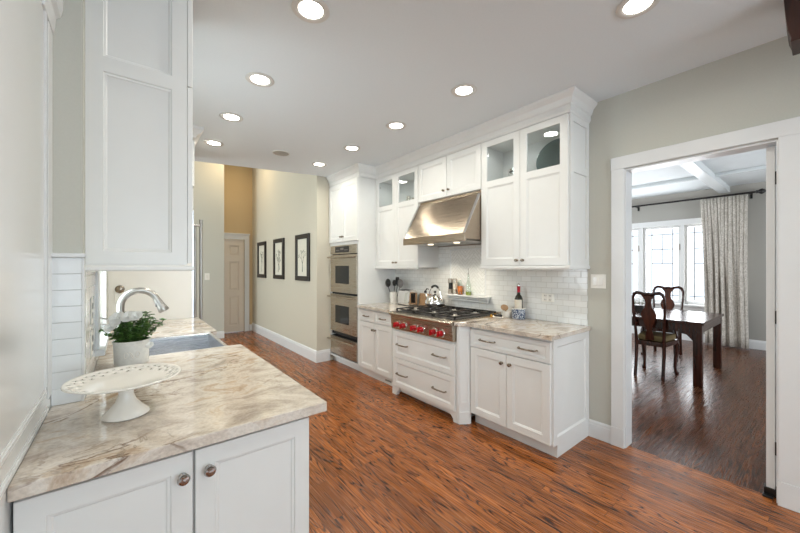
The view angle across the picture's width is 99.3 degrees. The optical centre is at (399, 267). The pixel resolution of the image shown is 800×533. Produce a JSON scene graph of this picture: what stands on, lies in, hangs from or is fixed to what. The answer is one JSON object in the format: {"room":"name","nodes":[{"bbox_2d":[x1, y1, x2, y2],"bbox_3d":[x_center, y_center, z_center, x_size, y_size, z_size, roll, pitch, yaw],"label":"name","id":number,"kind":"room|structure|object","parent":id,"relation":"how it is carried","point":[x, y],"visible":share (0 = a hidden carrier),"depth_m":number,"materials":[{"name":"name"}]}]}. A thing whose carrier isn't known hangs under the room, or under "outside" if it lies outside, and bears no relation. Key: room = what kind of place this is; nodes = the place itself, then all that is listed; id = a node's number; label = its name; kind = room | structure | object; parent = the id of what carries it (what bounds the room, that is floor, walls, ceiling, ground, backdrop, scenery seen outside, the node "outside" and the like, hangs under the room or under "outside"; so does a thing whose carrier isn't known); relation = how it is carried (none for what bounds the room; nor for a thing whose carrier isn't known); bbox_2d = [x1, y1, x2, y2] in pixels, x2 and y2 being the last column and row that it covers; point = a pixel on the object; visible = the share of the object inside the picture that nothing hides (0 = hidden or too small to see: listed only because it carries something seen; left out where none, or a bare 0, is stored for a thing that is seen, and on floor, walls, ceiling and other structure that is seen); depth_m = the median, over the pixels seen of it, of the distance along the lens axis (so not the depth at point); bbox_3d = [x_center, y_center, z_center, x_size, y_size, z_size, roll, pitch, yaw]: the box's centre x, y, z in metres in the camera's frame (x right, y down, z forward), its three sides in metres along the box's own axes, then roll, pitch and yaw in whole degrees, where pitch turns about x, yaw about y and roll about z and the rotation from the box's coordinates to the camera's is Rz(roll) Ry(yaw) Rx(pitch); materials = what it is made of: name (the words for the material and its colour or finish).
{"room":"kitchen","nodes":[
{"label":"kitchen","id":0,"kind":"room"},
{"bbox_2d":[0,0,50,532],"bbox_3d":[0.568,0.021,-1.137,0.120,2.765,5.916,0,0,-39],"label":"wall","id":1,"kind":"structure","parent":0,"point":[21,21],"depth_m":0.86,"materials":[{"name":"paint"}]},
{"bbox_2d":[0,11,48,499],"bbox_3d":[-0.264,0.124,-0.001,0.005,2.280,2.930,0,0,-39],"label":"trim","id":2,"kind":"structure","parent":1,"relation":"attached to","point":[13,441],"depth_m":1.10,"materials":[{"name":"paint"}]},
{"bbox_2d":[42,0,62,398],"bbox_3d":[-1.171,-0.261,1.148,0.030,1.410,0.176,0,0,-39],"label":"trim","id":3,"kind":"structure","parent":1,"relation":"attached to","point":[54,8],"depth_m":1.16,"materials":[{"name":"paint"}]},
{"bbox_2d":[51,0,81,406],"bbox_3d":[-1.260,0.021,1.201,0.199,2.765,0.019,0,0,-39],"label":"wall","id":4,"kind":"structure","parent":0,"point":[67,36],"depth_m":1.23,"materials":[{"name":"beige paint"}]},
{"bbox_2d":[82,0,107,329],"bbox_3d":[-2.250,0.021,2.503,0.120,2.765,3.280,0,0,-39],"label":"wall","id":5,"kind":"structure","parent":0,"point":[83,1],"depth_m":1.27,"materials":[{"name":"beige paint"}]},
{"bbox_2d":[85,270,108,397],"bbox_3d":[-1.846,0.249,2.101,0.006,0.480,2.116,0,0,-39],"label":"tile backsplash","id":6,"kind":"structure","parent":5,"relation":"attached to","point":[90,363],"depth_m":1.40,"materials":[{"name":"white tile"}]},
{"bbox_2d":[91,329,92,357],"bbox_3d":[-1.335,0.327,1.474,0.006,0.115,0.070,0,0,-39],"label":"wall outlet","id":7,"kind":"object","parent":6,"relation":"attached to","point":[92,329],"visible":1,"depth_m":1.45,"materials":[{"name":"plastic"}]},
{"bbox_2d":[91,297,92,324],"bbox_3d":[-1.335,0.186,1.474,0.006,0.115,0.070,0,0,-39],"label":"wall outlet","id":8,"kind":"object","parent":6,"relation":"attached to","point":[91,297],"visible":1,"depth_m":1.47,"materials":[{"name":"plastic"}]},
{"bbox_2d":[95,271,110,356],"bbox_3d":[-1.765,-0.246,1.994,0.085,1.360,0.880,0,0,-39],"label":"trim","id":9,"kind":"structure","parent":5,"relation":"attached to","point":[101,341],"depth_m":1.72,"materials":[{"name":"paint"}]},
{"bbox_2d":[85,0,193,270],"bbox_3d":[-1.205,-0.672,1.610,0.390,1.375,0.461,0,0,-39],"label":"upper cabinet","id":10,"kind":"object","parent":5,"relation":"attached to","point":[139,53],"visible":1,"depth_m":1.43,"materials":[{"name":"paint"}]},
{"bbox_2d":[193,161,223,331],"bbox_3d":[-4.494,-0.696,6.087,2.415,4.200,0.120,0,0,-39],"label":"wall","id":11,"kind":"structure","parent":0,"point":[208,189],"depth_m":6.66,"materials":[{"name":"beige paint"}]},
{"bbox_2d":[205,273,209,279],"bbox_3d":[-3.746,0.174,6.605,0.085,0.130,0.009,0,0,-39],"label":"light switch","id":12,"kind":"object","parent":11,"relation":"attached to","point":[207,275],"visible":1,"depth_m":6.61,"materials":[{"name":"plastic"}]},
{"bbox_2d":[215,331,223,338],"bbox_3d":[-4.179,1.335,6.253,1.715,0.138,0.016,0,0,-39],"label":"baseboard","id":13,"kind":"structure","parent":11,"relation":"attached to","point":[220,334],"depth_m":6.74,"materials":[{"name":"paint"}]},
{"bbox_2d":[224,165,251,323],"bbox_3d":[-5.080,-0.696,6.277,6.340,4.200,0.150,0,0,-39],"label":"wall","id":14,"kind":"structure","parent":0,"point":[237,179],"depth_m":7.44,"materials":[{"name":"beige paint"}]},
{"bbox_2d":[224,239,243,332],"bbox_3d":[-3.724,0.394,7.287,0.710,2.005,0.103,0,0,-39],"label":"door","id":15,"kind":"structure","parent":14,"relation":"in","point":[233,249],"depth_m":7.39,"materials":[{"name":"beige paint"}]},
{"bbox_2d":[224,232,249,330],"bbox_3d":[-3.704,0.329,7.263,0.940,2.150,0.035,0,0,-39],"label":"trim","id":16,"kind":"structure","parent":14,"relation":"attached to","point":[245,237],"depth_m":7.50,"materials":[{"name":"paint"}]},
{"bbox_2d":[252,168,333,359],"bbox_3d":[-1.895,-0.696,6.616,0.950,4.200,3.310,0,0,-39],"label":"wall","id":17,"kind":"structure","parent":0,"point":[286,205],"depth_m":5.77,"materials":[{"name":"paint"}]},
{"bbox_2d":[257,241,266,277],"bbox_3d":[-2.863,-0.161,7.038,0.030,0.740,0.540,0,0,-39],"label":"framed picture","id":18,"kind":"object","parent":17,"relation":"attached to","point":[261,246],"visible":1,"depth_m":7.01,"materials":[{"name":"white paper"}]},
{"bbox_2d":[259,245,263,273],"bbox_3d":[-2.856,-0.161,7.043,0.011,0.590,0.390,0,0,-39],"label":"print","id":19,"kind":"object","parent":18,"relation":"attached to","point":[261,247],"depth_m":7.06},
{"bbox_2d":[273,238,284,278],"bbox_3d":[-2.231,-0.161,6.250,0.030,0.740,0.540,0,0,-39],"label":"framed picture","id":20,"kind":"object","parent":17,"relation":"attached to","point":[278,244],"visible":1,"depth_m":6.22,"materials":[{"name":"white paper"}]},
{"bbox_2d":[275,242,281,274],"bbox_3d":[-2.224,-0.161,6.256,0.011,0.590,0.390,0,0,-39],"label":"print","id":21,"kind":"object","parent":20,"relation":"attached to","point":[278,245],"depth_m":6.27},
{"bbox_2d":[252,323,329,362],"bbox_3d":[-2.185,1.317,6.371,0.228,0.175,3.328,0,0,-39],"label":"baseboard","id":22,"kind":"structure","parent":17,"relation":"attached to","point":[318,356],"depth_m":5.63,"materials":[{"name":"paint"}]},
{"bbox_2d":[295,233,309,280],"bbox_3d":[-1.554,-0.161,5.408,0.030,0.740,0.540,0,0,-39],"label":"framed picture","id":23,"kind":"object","parent":17,"relation":"attached to","point":[302,241],"visible":1,"depth_m":5.39,"materials":[{"name":"white paper"}]},
{"bbox_2d":[298,238,306,275],"bbox_3d":[-1.547,-0.161,5.414,0.011,0.590,0.390,0,0,-39],"label":"print","id":24,"kind":"object","parent":23,"relation":"attached to","point":[302,242],"depth_m":5.41},
{"bbox_2d":[389,305,500,341],"bbox_3d":[0.446,0.556,3.603,0.800,0.224,0.909,0,0,-39],"label":"rangetop","id":25,"kind":"object","parent":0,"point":[436,322],"visible":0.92,"depth_m":3.38,"materials":[{"name":"silver metal"}]},
{"bbox_2d":[424,285,444,306],"bbox_3d":[0.391,0.320,3.946,0.263,0.246,0.233,0,0,14],"label":"tea kettle","id":26,"kind":"object","parent":25,"relation":"on","point":[433,300],"visible":1,"depth_m":3.87,"materials":[{"name":"silver metal"}]},
{"bbox_2d":[326,86,596,187],"bbox_3d":[0.225,-1.284,3.925,0.417,0.154,3.572,0,0,-45],"label":"trim","id":27,"kind":"structure","parent":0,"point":[573,100],"depth_m":3.21,"materials":[{"name":"paint"}]},
{"bbox_2d":[192,0,786,179],"bbox_3d":[0.643,-2.079,1.228,3.740,1.435,9.510,0,0,-39],"label":"ceiling","id":28,"kind":"structure","parent":0,"point":[339,80],"depth_m":2.23,"materials":[{"name":"paint"}]},
{"bbox_2d":[204,140,223,146],"bbox_3d":[-2.028,-1.356,3.707,0.196,0.010,0.196,0,0,-39],"label":"recessed light","id":29,"kind":"object","parent":28,"relation":"in","point":[208,142],"visible":1,"depth_m":3.70,"materials":[{"name":"white"}]},
{"bbox_2d":[219,112,242,121],"bbox_3d":[-1.522,-1.356,3.068,0.196,0.010,0.196,0,0,-39],"label":"recessed light","id":30,"kind":"object","parent":28,"relation":"in","point":[232,117],"visible":1,"depth_m":3.06,"materials":[{"name":"white glass"}]},
{"bbox_2d":[245,72,273,86],"bbox_3d":[-1.012,-1.356,2.458,0.196,0.010,0.196,0,0,-39],"label":"recessed light","id":31,"kind":"object","parent":28,"relation":"in","point":[258,79],"visible":1,"depth_m":2.45,"materials":[{"name":"white glass"}]},
{"bbox_2d":[272,150,288,155],"bbox_3d":[-1.413,-1.358,4.038,0.192,0.006,0.191,0,0,-39],"label":"ceiling speaker","id":32,"kind":"object","parent":28,"relation":"attached to","point":[276,152],"visible":1,"depth_m":4.04},
{"bbox_2d":[291,0,329,22],"bbox_3d":[-0.470,-1.356,1.790,0.196,0.010,0.196,0,0,-39],"label":"recessed light","id":33,"kind":"object","parent":28,"relation":"in","point":[310,11],"visible":1,"depth_m":1.79,"materials":[{"name":"white"}]},
{"bbox_2d":[312,162,326,166],"bbox_3d":[-1.063,-1.356,4.469,0.196,0.010,0.196,0,0,-39],"label":"recessed light","id":34,"kind":"object","parent":28,"relation":"in","point":[318,164],"visible":1,"depth_m":4.47,"materials":[{"name":"white"}]},
{"bbox_2d":[343,145,360,150],"bbox_3d":[-0.545,-1.356,3.865,0.196,0.010,0.196,0,0,-39],"label":"recessed light","id":35,"kind":"object","parent":28,"relation":"in","point":[347,147],"visible":1,"depth_m":3.86,"materials":[{"name":"white"}]},
{"bbox_2d":[386,121,405,129],"bbox_3d":[-0.036,-1.356,3.255,0.196,0.010,0.196,0,0,-39],"label":"recessed light","id":36,"kind":"object","parent":28,"relation":"in","point":[394,125],"visible":1,"depth_m":3.24,"materials":[{"name":"white glass"}]},
{"bbox_2d":[451,83,476,96],"bbox_3d":[0.491,-1.356,2.607,0.196,0.010,0.196,0,0,-39],"label":"recessed light","id":37,"kind":"object","parent":28,"relation":"in","point":[466,89],"visible":1,"depth_m":2.60,"materials":[{"name":"white glass"}]},
{"bbox_2d":[615,0,659,18],"bbox_3d":[1.228,-1.356,1.756,0.196,0.010,0.196,0,0,-39],"label":"recessed light","id":38,"kind":"object","parent":28,"relation":"in","point":[627,9],"visible":1,"depth_m":1.77,"materials":[{"name":"white"}]},
{"bbox_2d":[784,0,799,55],"bbox_3d":[2.740,-1.228,0.741,0.180,0.264,2.525,0,0,-39],"label":"ceiling beam","id":39,"kind":"structure","parent":28,"relation":"attached to","point":[792,7],"depth_m":1.65,"materials":[{"name":"brown wood"}]},
{"bbox_2d":[220,331,799,532],"bbox_3d":[0.821,1.454,3.289,11.800,0.100,12.500,0,0,-39],"label":"floor","id":40,"kind":"structure","parent":0,"point":[381,460],"depth_m":2.42,"materials":[{"name":"brown wood"}]},
{"bbox_2d":[108,125,203,321],"bbox_3d":[-2.514,0.022,3.497,0.711,2.764,1.059,0,0,-39],"label":"refrigerator surround","id":41,"kind":"object","parent":40,"relation":"on","point":[174,288],"visible":0.02,"depth_m":3.15,"materials":[{"name":"beige paint"}]},
{"bbox_2d":[114,285,124,302],"bbox_3d":[-2.446,0.230,2.969,0.075,0.149,0.018,0,0,-39],"label":"wall outlet","id":42,"kind":"object","parent":41,"relation":"attached to","point":[119,290],"visible":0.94,"depth_m":2.96,"materials":[{"name":"plastic"}]},
{"bbox_2d":[13,417,308,532],"bbox_3d":[-0.964,0.965,1.445,0.717,0.879,1.200,0,0,-39],"label":"base cabinet","id":43,"kind":"object","parent":40,"relation":"on","point":[258,481],"visible":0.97,"depth_m":1.01,"materials":[{"name":"paint"}]},
{"bbox_2d":[7,317,326,502],"bbox_3d":[-1.421,0.507,2.058,0.778,0.034,2.718,0,0,-39],"label":"countertop","id":44,"kind":"structure","parent":43,"relation":"on","point":[218,394],"depth_m":1.14,"materials":[{"name":"beige stone"}]},
{"bbox_2d":[51,253,85,405],"bbox_3d":[-1.193,0.219,1.225,0.090,0.541,0.026,0,0,-39],"label":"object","id":45,"kind":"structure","parent":44,"relation":"on","point":[68,274],"depth_m":1.22,"materials":[{"name":"wood"}]},
{"bbox_2d":[60,363,180,422],"bbox_3d":[-0.913,0.425,1.133,0.310,0.129,0.310,0,0,-39],"label":"cake stand","id":46,"kind":"object","parent":44,"relation":"on","point":[123,380],"visible":1,"depth_m":1.12,"materials":[{"name":"white ceramic"}]},
{"bbox_2d":[98,311,166,366],"bbox_3d":[-1.341,0.351,1.727,0.330,0.278,0.264,0,0,32],"label":"potted plant","id":47,"kind":"object","parent":44,"relation":"on","point":[130,346],"visible":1,"depth_m":1.69,"materials":[{"name":"green plant"}]},
{"bbox_2d":[100,287,168,327],"bbox_3d":[-1.640,0.306,2.085,0.091,0.366,0.370,0,0,43],"label":"faucet","id":48,"kind":"object","parent":44,"relation":"on","point":[161,306],"visible":0.58,"depth_m":2.10,"materials":[{"name":"silver metal"}]},
{"bbox_2d":[149,332,227,355],"bbox_3d":[-1.453,0.641,2.239,0.474,0.285,0.616,0,0,-39],"label":"sink","id":49,"kind":"object","parent":44,"relation":"in","point":[163,345],"visible":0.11,"depth_m":2.47,"materials":[{"name":"silver metal"}]},
{"bbox_2d":[192,211,202,319],"bbox_3d":[-2.526,0.309,3.541,0.736,2.190,0.928,0,0,-39],"label":"refrigerator","id":50,"kind":"object","parent":40,"relation":"on","point":[200,225],"visible":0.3,"depth_m":3.52,"materials":[{"name":"grey metal"}]},
{"bbox_2d":[327,177,394,371],"bbox_3d":[-0.590,0.099,5.003,0.694,2.610,0.826,0,0,-39],"label":"tall cabinet","id":51,"kind":"object","parent":40,"relation":"on","point":[352,203],"depth_m":4.66,"materials":[{"name":"paint"}]},
{"bbox_2d":[327,244,357,339],"bbox_3d":[-0.643,0.331,4.963,0.563,1.297,0.743,0,0,-39],"label":"double wall oven","id":52,"kind":"object","parent":51,"relation":"in","point":[344,258],"visible":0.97,"depth_m":4.78,"materials":[{"name":"silver metal"}]},
{"bbox_2d":[359,308,391,385],"bbox_3d":[-0.093,0.965,4.410,0.659,0.879,0.719,0,0,-39],"label":"base cabinet","id":53,"kind":"object","parent":40,"relation":"on","point":[375,329],"visible":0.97,"depth_m":4.21,"materials":[{"name":"paint"}]},
{"bbox_2d":[357,302,427,314],"bbox_3d":[-0.080,0.507,4.327,0.743,0.034,0.865,0,0,-39],"label":"countertop","id":54,"kind":"structure","parent":53,"relation":"on","point":[387,307],"depth_m":4.28,"materials":[{"name":"beige stone"}]},
{"bbox_2d":[390,292,397,303],"bbox_3d":[-0.081,0.411,4.668,0.120,0.157,0.120,0,0,-39],"label":"utensil crock","id":55,"kind":"object","parent":54,"relation":"on","point":[393,295],"visible":0.92,"depth_m":4.61,"materials":[{"name":"white ceramic"}]},
{"bbox_2d":[385,279,390,291],"bbox_3d":[-0.157,0.316,4.703,0.140,0.328,0.057,0,0,32],"label":"ladle","id":56,"kind":"object","parent":55,"relation":"in","point":[387,282],"visible":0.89,"depth_m":4.69,"materials":[{"name":"black plastic"}]},
{"bbox_2d":[397,279,402,295],"bbox_3d":[-0.014,0.317,4.601,0.157,0.327,0.057,0,0,32],"label":"skimmer","id":57,"kind":"object","parent":55,"relation":"in","point":[400,281],"visible":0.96,"depth_m":4.57,"materials":[{"name":"grey plastic"}]},
{"bbox_2d":[398,289,416,305],"bbox_3d":[0.106,0.389,4.451,0.160,0.202,0.252,0,0,-39],"label":"toaster","id":58,"kind":"object","parent":54,"relation":"on","point":[406,297],"visible":0.99,"depth_m":4.38,"materials":[{"name":"silver metal"}]},
{"bbox_2d":[419,293,430,304],"bbox_3d":[0.330,0.412,4.369,0.035,0.155,0.240,0,0,-39],"label":"cutting board","id":59,"kind":"object","parent":54,"relation":"on","point":[422,298],"visible":0.46,"depth_m":4.41,"materials":[{"name":"brown wood"}]},
{"bbox_2d":[392,326,474,424],"bbox_3d":[0.455,0.965,3.648,0.759,0.879,1.150,0,0,-39],"label":"base cabinet","id":60,"kind":"object","parent":40,"relation":"on","point":[436,372],"visible":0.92,"depth_m":3.25,"materials":[{"name":"paint"}]},
{"bbox_2d":[470,327,588,457],"bbox_3d":[1.091,0.965,2.937,0.659,0.879,0.756,0,0,-39],"label":"base cabinet","id":61,"kind":"object","parent":40,"relation":"on","point":[534,392],"visible":1,"depth_m":2.69,"materials":[{"name":"paint"}]},
{"bbox_2d":[454,315,590,340],"bbox_3d":[1.039,0.507,2.939,0.738,0.034,0.856,0,0,-39],"label":"countertop","id":62,"kind":"structure","parent":61,"relation":"on","point":[533,328],"depth_m":2.83,"materials":[{"name":"beige stone"}]},
{"bbox_2d":[502,310,511,317],"bbox_3d":[1.060,0.459,3.359,0.100,0.062,0.100,0,0,-39],"label":"holder","id":63,"kind":"object","parent":62,"relation":"on","point":[507,314],"visible":0.94,"depth_m":3.32,"materials":[{"name":"white ceramic"}]},
{"bbox_2d":[501,304,507,310],"bbox_3d":[1.041,0.421,3.369,0.028,0.115,0.087,0,0,-39],"label":"wooden spoon","id":64,"kind":"object","parent":63,"relation":"in","point":[504,307],"visible":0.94,"depth_m":3.36,"materials":[{"name":"brown wood"}]},
{"bbox_2d":[512,307,525,319],"bbox_3d":[1.139,0.437,3.261,0.128,0.105,0.128,0,0,-39],"label":"ceramic jar","id":65,"kind":"object","parent":62,"relation":"on","point":[517,313],"visible":0.91,"depth_m":3.21,"materials":[{"name":"blue ceramic"}]},
{"bbox_2d":[515,283,522,307],"bbox_3d":[1.138,0.315,3.261,0.076,0.333,0.075,0,0,-39],"label":"wine bottle","id":66,"kind":"object","parent":65,"relation":"in","point":[518,298],"visible":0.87,"depth_m":3.24,"materials":[{"name":"green glass"}]},
{"bbox_2d":[632,291,679,381],"bbox_3d":[3.333,0.853,4.457,0.564,1.114,0.421,0,0,-39],"label":"dining chair","id":67,"kind":"object","parent":40,"relation":"on","point":[648,337],"visible":0.99,"depth_m":4.33,"materials":[{"name":"brown wood"}]},
{"bbox_2d":[640,285,683,354],"bbox_3d":[4.240,0.853,5.470,0.564,1.114,0.490,0,0,-39],"label":"dining chair","id":68,"kind":"object","parent":40,"relation":"on","point":[670,304],"visible":0.4,"depth_m":5.55,"materials":[{"name":"brown wood"}]},
{"bbox_2d":[632,308,723,387],"bbox_3d":[3.381,1.024,5.165,1.300,0.760,2.080,0,0,-39],"label":"dining table","id":69,"kind":"object","parent":40,"relation":"on","point":[693,324],"visible":0.47,"depth_m":4.27,"materials":[{"name":"brown wood"}]},
{"bbox_2d":[634,298,644,311],"bbox_3d":[3.390,0.547,5.282,0.202,0.194,0.710,0,0,-39],"label":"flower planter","id":70,"kind":"object","parent":69,"relation":"on","point":[638,307],"visible":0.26,"depth_m":5.00,"materials":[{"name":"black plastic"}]},
{"bbox_2d":[409,36,799,425],"bbox_3d":[2.248,0.021,2.120,0.120,2.765,8.890,0,0,-39],"label":"wall","id":71,"kind":"structure","parent":0,"point":[758,85],"depth_m":2.46,"materials":[{"name":"beige paint"}]},
{"bbox_2d":[375,166,438,268],"bbox_3d":[0.064,-0.596,4.439,0.379,1.220,0.867,0,0,-39],"label":"upper cabinet","id":72,"kind":"object","parent":71,"relation":"attached to","point":[394,214],"visible":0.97,"depth_m":4.33,"materials":[{"name":"paint"}]},
{"bbox_2d":[403,190,480,246],"bbox_3d":[0.541,-0.504,3.679,0.571,0.509,0.903,0,0,-39],"label":"range hood","id":73,"kind":"object","parent":71,"relation":"attached to","point":[454,220],"visible":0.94,"depth_m":3.48,"materials":[{"name":"silver metal"}]},
{"bbox_2d":[418,144,480,202],"bbox_3d":[0.622,-0.984,3.744,0.379,0.445,0.913,0,0,-39],"label":"upper cabinet","id":74,"kind":"object","parent":71,"relation":"attached to","point":[457,173],"visible":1,"depth_m":3.59,"materials":[{"name":"paint"}]},
{"bbox_2d":[445,293,490,302],"bbox_3d":[0.746,0.343,3.806,0.080,0.072,0.600,0,0,-39],"label":"spice shelf","id":75,"kind":"object","parent":71,"relation":"attached to","point":[460,297],"visible":0.94,"depth_m":3.76,"materials":[{"name":"paint"}]},
{"bbox_2d":[448,278,452,293],"bbox_3d":[0.593,0.215,3.997,0.056,0.182,0.056,0,0,-39],"label":"pepper mill","id":76,"kind":"object","parent":75,"relation":"on","point":[450,289],"visible":0.94,"depth_m":3.98,"materials":[{"name":"silver metal"}]},
{"bbox_2d":[452,278,456,293],"bbox_3d":[0.637,0.215,3.942,0.056,0.182,0.056,0,0,-39],"label":"salt mill","id":77,"kind":"object","parent":75,"relation":"on","point":[454,280],"visible":0.88,"depth_m":3.92,"materials":[{"name":"silver metal"}]},
{"bbox_2d":[458,278,462,293],"bbox_3d":[0.687,0.213,3.880,0.060,0.186,0.060,0,0,-39],"label":"sauce bottle","id":78,"kind":"object","parent":75,"relation":"on","point":[460,288],"visible":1,"depth_m":3.86,"materials":[{"name":"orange glass"}]},
{"bbox_2d":[395,245,587,325],"bbox_3d":[0.753,0.067,3.873,0.014,0.846,2.615,0,0,-39],"label":"tile backsplash","id":79,"kind":"structure","parent":71,"relation":"attached to","point":[569,287],"depth_m":3.49,"materials":[{"name":"white tile"}]},
{"bbox_2d":[542,293,553,301],"bbox_3d":[1.355,0.276,3.115,0.009,0.075,0.120,0,0,-39],"label":"wall outlet","id":80,"kind":"object","parent":79,"relation":"attached to","point":[545,297],"visible":1,"depth_m":3.12,"materials":[{"name":"plastic"}]},
{"bbox_2d":[480,113,589,268],"bbox_3d":[1.176,-0.596,3.054,0.379,1.220,0.852,0,0,-39],"label":"upper cabinet","id":81,"kind":"object","parent":71,"relation":"attached to","point":[532,218],"visible":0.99,"depth_m":2.87,"materials":[{"name":"paint"}]},
{"bbox_2d":[536,138,559,169],"bbox_3d":[1.371,-0.962,2.974,0.050,0.340,0.380,0,0,-39],"label":"glass platter","id":82,"kind":"object","parent":81,"relation":"in","point":[549,155],"visible":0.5,"depth_m":3.03,"materials":[{"name":"green glass"}]},
{"bbox_2d":[591,274,605,288],"bbox_3d":[1.627,0.113,2.790,0.009,0.116,0.116,0,0,-39],"label":"light switch","id":83,"kind":"object","parent":71,"relation":"attached to","point":[597,280],"visible":1,"depth_m":2.79,"materials":[{"name":"plastic"}]},
{"bbox_2d":[588,419,610,443],"bbox_3d":[1.630,1.335,2.780,0.016,0.138,0.180,0,0,-39],"label":"baseboard","id":84,"kind":"structure","parent":71,"relation":"attached to","point":[598,430],"depth_m":2.77,"materials":[{"name":"paint"}]},
{"bbox_2d":[611,116,799,512],"bbox_3d":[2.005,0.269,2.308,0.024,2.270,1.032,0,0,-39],"label":"trim","id":85,"kind":"structure","parent":71,"relation":"attached to","point":[787,131],"depth_m":2.00,"materials":[{"name":"paint"}]},
{"bbox_2d":[762,146,775,499],"bbox_3d":[2.561,0.330,2.321,0.820,2.147,0.059,0,0,-39],"label":"door","id":86,"kind":"structure","parent":71,"relation":"in","point":[769,491],"depth_m":2.09,"materials":[{"name":"paint"}]},
{"bbox_2d":[632,161,765,193],"bbox_3d":[3.767,-1.396,4.564,5.310,0.100,6.800,0,0,-39],"label":"ceiling beam","id":87,"kind":"structure","parent":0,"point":[701,172],"depth_m":5.14,"materials":[{"name":"white wood"}]},
{"bbox_2d":[632,192,765,340],"bbox_3d":[5.895,-0.021,6.274,0.150,2.850,6.800,0,0,-39],"label":"wall","id":88,"kind":"structure","parent":0,"point":[757,205],"depth_m":5.89,"materials":[{"name":"grey paint"}]},
{"bbox_2d":[632,228,639,300],"bbox_3d":[4.916,-0.064,7.463,0.088,1.535,0.620,0,0,-39],"label":"window","id":89,"kind":"structure","parent":88,"relation":"in","point":[638,230],"depth_m":7.23,"materials":[{"name":"paint"}]},
{"bbox_2d":[644,225,680,302],"bbox_3d":[5.344,-0.064,6.930,0.088,1.535,0.626,0,0,-39],"label":"window","id":90,"kind":"structure","parent":88,"relation":"in","point":[678,226],"depth_m":6.92,"materials":[{"name":"paint"}]},
{"bbox_2d":[632,218,704,311],"bbox_3d":[5.262,-0.059,6.862,0.100,1.765,2.250,0,0,-39],"label":"trim","id":91,"kind":"structure","parent":88,"relation":"attached to","point":[692,307],"depth_m":6.70,"materials":[{"name":"paint"}]},
{"bbox_2d":[685,224,704,304],"bbox_3d":[5.771,-0.064,6.399,0.088,1.535,0.630,0,0,-39],"label":"window","id":92,"kind":"structure","parent":88,"relation":"in","point":[687,301],"depth_m":6.60,"materials":[{"name":"paint"}]},
{"bbox_2d":[632,181,765,205],"bbox_3d":[5.798,-1.381,6.196,0.100,0.129,6.800,0,0,-39],"label":"trim","id":93,"kind":"structure","parent":88,"relation":"attached to","point":[750,187],"depth_m":6.43,"materials":[{"name":"grey paint"}]},
{"bbox_2d":[632,188,765,210],"bbox_3d":[5.098,-1.260,6.974,0.214,0.127,3.310,0,0,-39],"label":"curtain rod","id":94,"kind":"object","parent":88,"relation":"attached to","point":[760,191],"visible":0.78,"depth_m":6.17,"materials":[{"name":"black metal"}]},
{"bbox_2d":[700,194,748,348],"bbox_3d":[5.756,0.064,6.050,0.116,2.640,0.632,0,0,-39],"label":"window curtain","id":95,"kind":"object","parent":94,"relation":"hanging from","point":[724,219],"visible":0.91,"depth_m":6.01,"materials":[{"name":"beige fabric"}]},
{"bbox_2d":[632,326,765,350],"bbox_3d":[5.830,1.327,6.221,0.018,0.155,6.800,0,0,-39],"label":"baseboard","id":96,"kind":"structure","parent":88,"relation":"attached to","point":[753,344],"depth_m":5.89,"materials":[{"name":"paint"}]},
{"bbox_2d":[632,148,765,198],"bbox_3d":[3.825,-1.496,4.611,5.460,0.100,7.000,0,0,-39],"label":"ceiling","id":97,"kind":"structure","parent":0,"point":[755,158],"depth_m":5.34,"materials":[{"name":"paint"}]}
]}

